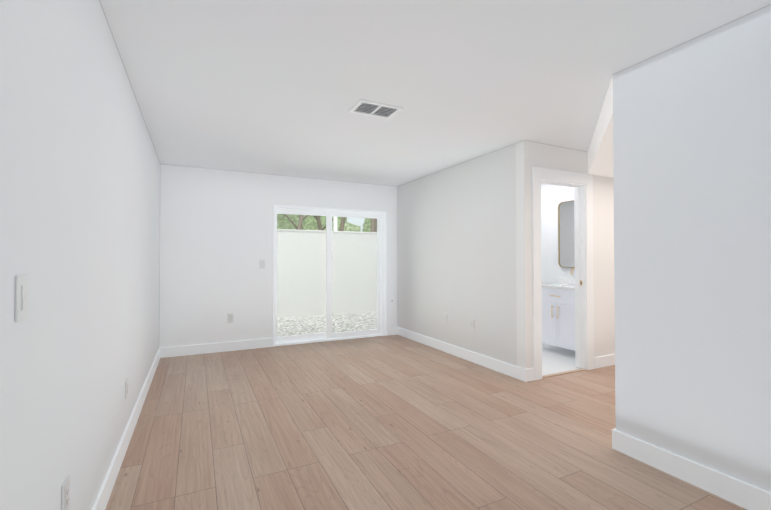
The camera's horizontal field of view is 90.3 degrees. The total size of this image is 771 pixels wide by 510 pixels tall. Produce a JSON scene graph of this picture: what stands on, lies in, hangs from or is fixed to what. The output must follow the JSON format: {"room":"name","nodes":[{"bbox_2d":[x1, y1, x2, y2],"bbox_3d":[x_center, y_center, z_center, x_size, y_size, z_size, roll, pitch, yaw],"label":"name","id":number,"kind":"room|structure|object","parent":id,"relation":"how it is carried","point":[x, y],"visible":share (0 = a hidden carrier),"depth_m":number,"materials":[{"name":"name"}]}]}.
{"room":"empty living room","nodes":[
{"label":"empty living room","id":0,"kind":"room"},
{"bbox_2d":[0,0,159,509],"bbox_3d":[-1.361,0.030,1.694,0.120,2.440,7.161,0,-1,-26],"label":"wall","id":1,"kind":"structure","parent":0,"point":[79,205],"depth_m":1.40,"materials":[{"name":"paint"}]},
{"bbox_2d":[15,275,28,321],"bbox_3d":[-0.948,0.111,1.004,0.009,0.118,0.074,0,-1,-26],"label":"light switch","id":2,"kind":"object","parent":1,"relation":"attached to","point":[21,297],"visible":0.98,"depth_m":0.99,"materials":[{"name":"white plastic"}]},
{"bbox_2d":[61,475,69,509],"bbox_3d":[-1.123,0.851,1.349,0.008,0.118,0.074,0,-1,-26],"label":"electrical outlet","id":3,"kind":"object","parent":1,"relation":"attached to","point":[65,494],"visible":0.98,"depth_m":1.34,"materials":[{"name":"white plastic"}]},
{"bbox_2d":[92,348,159,509],"bbox_3d":[-1.272,1.187,1.656,0.016,0.125,7.041,0,-1,-26],"label":"baseboard","id":4,"kind":"structure","parent":1,"relation":"attached to","point":[103,495],"depth_m":2.33,"materials":[{"name":"paint"}]},
{"bbox_2d":[125,378,127,398],"bbox_3d":[-1.709,0.883,2.536,0.008,0.118,0.074,0,-1,-26],"label":"electrical outlet","id":5,"kind":"object","parent":1,"relation":"attached to","point":[126,388],"visible":0.98,"depth_m":2.51,"materials":[{"name":"white plastic"}]},
{"bbox_2d":[99,0,159,318],"bbox_3d":[-1.280,-0.033,1.668,0.003,2.315,7.041,0,-1,-26],"label":"trim","id":6,"kind":"structure","parent":1,"relation":"attached to","point":[99,0],"depth_m":2.90,"materials":[{"name":"white paint"}]},
{"bbox_2d":[159,164,397,347],"bbox_3d":[-0.539,0.083,6.026,5.190,2.440,0.120,0,-1,-26],"label":"wall","id":7,"kind":"structure","parent":0,"point":[216,234],"depth_m":5.18,"materials":[{"name":"paint"}]},
{"bbox_2d":[160,338,272,357],"bbox_3d":[-2.204,1.231,5.113,1.375,0.125,0.016,0,-1,-26],"label":"baseboard","id":8,"kind":"structure","parent":7,"relation":"attached to","point":[165,352],"depth_m":5.08,"materials":[{"name":"paint"}]},
{"bbox_2d":[227,314,232,322],"bbox_3d":[-2.092,0.854,5.177,0.074,0.118,0.008,0,-1,-26],"label":"electrical outlet","id":9,"kind":"object","parent":7,"relation":"attached to","point":[229,318],"visible":1,"depth_m":5.17,"materials":[{"name":"white plastic"}]},
{"bbox_2d":[259,260,264,267],"bbox_3d":[-1.725,0.126,5.367,0.074,0.118,0.009,0,-1,-26],"label":"light switch","id":10,"kind":"object","parent":7,"relation":"attached to","point":[261,263],"visible":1,"depth_m":5.36,"materials":[{"name":"white plastic"}]},
{"bbox_2d":[165,164,388,185],"bbox_3d":[-1.305,0.015,5.580,3.363,2.315,0.003,0,-1,-26],"label":"trim","id":11,"kind":"structure","parent":7,"relation":"attached to","point":[165,164],"depth_m":5.41,"materials":[{"name":"white paint"}]},
{"bbox_2d":[273,205,386,346],"bbox_3d":[-0.803,0.297,5.875,1.789,2.009,0.144,0,-1,-26],"label":"sliding glass door","id":12,"kind":"structure","parent":7,"relation":"attached to","point":[381,288],"depth_m":5.83,"materials":[{"name":"white plastic"}]},
{"bbox_2d":[387,327,396,335],"bbox_3d":[0.111,1.242,6.256,0.183,0.125,0.016,0,-1,-26],"label":"baseboard","id":13,"kind":"structure","parent":7,"relation":"attached to","point":[391,330],"depth_m":6.25,"materials":[{"name":"paint"}]},
{"bbox_2d":[105,335,746,509],"bbox_3d":[1.411,1.313,2.979,6.240,0.100,7.281,0,-1,-26],"label":"floor","id":14,"kind":"structure","parent":0,"point":[393,422],"depth_m":2.63,"materials":[{"name":"brown wood"}]},
{"bbox_2d":[100,0,770,185],"bbox_3d":[1.408,-1.227,3.010,6.240,0.100,7.281,0,-1,-26],"label":"ceiling","id":15,"kind":"structure","parent":0,"point":[278,87],"depth_m":2.48,"materials":[{"name":"paint"}]},
{"bbox_2d":[349,99,402,118],"bbox_3d":[-0.079,-1.168,3.092,0.365,0.010,0.255,0,-1,-26],"label":"ceiling vent","id":16,"kind":"object","parent":15,"relation":"in","point":[373,109],"visible":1,"depth_m":3.09,"materials":[{"name":"white metal"}]},
{"bbox_2d":[588,75,613,177],"bbox_3d":[3.292,-1.060,2.417,3.142,0.249,4.308,0,-1,-26],"label":"ceiling bulkhead","id":17,"kind":"object","parent":15,"relation":"attached to","point":[600,156],"visible":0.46,"depth_m":3.36,"materials":[{"name":"paint"}]},
{"bbox_2d":[398,144,516,365],"bbox_3d":[0.834,0.071,5.182,0.120,2.440,2.609,0,-1,-26],"label":"wall","id":18,"kind":"structure","parent":0,"point":[457,244],"depth_m":4.77,"materials":[{"name":"paint"}]},
{"bbox_2d":[444,313,447,322],"bbox_3d":[0.800,0.840,5.098,0.008,0.118,0.074,0,-1,-26],"label":"electrical outlet","id":19,"kind":"object","parent":18,"relation":"attached to","point":[445,318],"visible":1,"depth_m":5.09,"materials":[{"name":"white plastic"}]},
{"bbox_2d":[397,140,525,186],"bbox_3d":[0.811,0.007,5.091,0.003,2.315,2.711,0,-1,-26],"label":"trim","id":20,"kind":"structure","parent":18,"relation":"attached to","point":[413,180],"depth_m":4.64,"materials":[{"name":"white paint"}]},
{"bbox_2d":[397,327,526,381],"bbox_3d":[0.804,1.227,5.077,0.016,0.125,2.745,0,-1,-26],"label":"baseboard","id":21,"kind":"structure","parent":18,"relation":"attached to","point":[516,372],"depth_m":4.63,"materials":[{"name":"paint"}]},
{"bbox_2d":[470,319,473,328],"bbox_3d":[1.041,0.829,4.609,0.008,0.118,0.074,0,-1,-26],"label":"electrical outlet","id":22,"kind":"object","parent":18,"relation":"attached to","point":[471,323],"visible":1,"depth_m":4.60,"materials":[{"name":"white plastic"}]},
{"bbox_2d":[541,184,574,283],"bbox_3d":[2.338,0.078,5.925,0.120,2.440,2.609,0,-1,-26],"label":"wall","id":23,"kind":"structure","parent":0,"point":[553,197],"depth_m":5.61,"materials":[{"name":"paint"}]},
{"bbox_2d":[558,200,574,267],"bbox_3d":[2.613,-0.288,5.199,0.028,0.925,0.630,0,-1,-26],"label":"bathroom mirror","id":24,"kind":"object","parent":23,"relation":"attached to","point":[566,244],"visible":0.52,"depth_m":5.37,"materials":[{"name":"grey mirror"}]},
{"bbox_2d":[542,343,579,375],"bbox_3d":[1.630,1.345,5.587,1.677,0.100,2.799,0,-1,-26],"label":"floor","id":25,"kind":"structure","parent":0,"point":[555,359],"depth_m":4.67,"materials":[{"name":"white tile"}]},
{"bbox_2d":[542,277,574,350],"bbox_3d":[2.407,0.795,5.067,0.501,0.985,0.644,0,-1,-26],"label":"bathroom vanity","id":26,"kind":"object","parent":25,"relation":"on","point":[558,315],"visible":0.48,"depth_m":4.96,"materials":[{"name":"paint"}]},
{"bbox_2d":[516,140,614,368],"bbox_3d":[2.553,0.061,4.510,2.607,2.440,0.120,0,-1,-26],"label":"wall","id":27,"kind":"structure","parent":0,"point":[529,155],"depth_m":4.13,"materials":[{"name":"paint"}]},
{"bbox_2d":[527,368,533,381],"bbox_3d":[1.458,1.212,3.878,0.095,0.125,0.016,0,-1,-26],"label":"baseboard","id":28,"kind":"structure","parent":27,"relation":"attached to","point":[530,374],"depth_m":3.87,"materials":[{"name":"paint"}]},
{"bbox_2d":[532,167,593,379],"bbox_3d":[1.891,0.187,4.181,0.925,2.180,0.154,0,-1,-26],"label":"door frame","id":29,"kind":"structure","parent":27,"relation":"attached to","point":[581,184],"depth_m":4.28,"materials":[{"name":"paint"}]},
{"bbox_2d":[542,368,586,377],"bbox_3d":[1.908,1.273,4.135,0.711,0.008,0.054,0,-1,-26],"label":"sill","id":30,"kind":"structure","parent":27,"relation":"attached to","point":[562,373],"depth_m":4.13,"materials":[{"name":"brown wood"}]},
{"bbox_2d":[594,354,614,368],"bbox_3d":[3.048,1.220,4.663,1.573,0.125,0.016,0,-1,-26],"label":"baseboard","id":31,"kind":"structure","parent":27,"relation":"attached to","point":[603,361],"depth_m":4.38,"materials":[{"name":"paint"}]},
{"bbox_2d":[613,5,770,492],"bbox_3d":[2.218,0.020,1.164,0.120,2.440,3.042,0,-1,-26],"label":"wall","id":32,"kind":"structure","parent":0,"point":[692,192],"depth_m":2.08,"materials":[{"name":"paint"}]},
{"bbox_2d":[612,429,770,509],"bbox_3d":[2.154,1.177,1.127,0.016,0.125,3.058,0,-1,-26],"label":"baseboard","id":33,"kind":"structure","parent":32,"relation":"attached to","point":[742,494],"depth_m":2.08,"materials":[{"name":"paint"}]},
{"bbox_2d":[612,4,770,74],"bbox_3d":[2.162,-1.199,1.152,0.003,0.003,3.042,0,-1,-26],"label":"trim","id":34,"kind":"structure","parent":32,"relation":"attached to","point":[770,4],"depth_m":2.08,"materials":[{"name":"white paint"}]},
{"label":"outside","id":35,"kind":"structure","parent":0,"visible":0},
{"bbox_2d":[277,311,376,335],"bbox_3d":[-5.545,1.589,17.063,22.000,0.210,24.139,0,-1,-26],"label":"gravel","id":36,"kind":"object","parent":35,"point":[312,324],"depth_m":7.63,"materials":[{"name":"white gravel"}]},
{"bbox_2d":[277,214,376,231],"bbox_3d":[-4.128,-2.892,13.003,20.752,8.670,8.695,0,-1,-26],"label":"tree","id":37,"kind":"object","parent":36,"relation":"on","point":[311,221],"depth_m":13.82,"materials":[{"name":"green plant"}]},
{"bbox_2d":[277,216,376,317],"bbox_3d":[-1.544,-0.240,8.979,22.000,3.240,0.320,0,-1,-26],"label":"wall","id":38,"kind":"structure","parent":36,"relation":"on","point":[354,280],"depth_m":8.86,"materials":[{"name":"white paint"}]}
]}

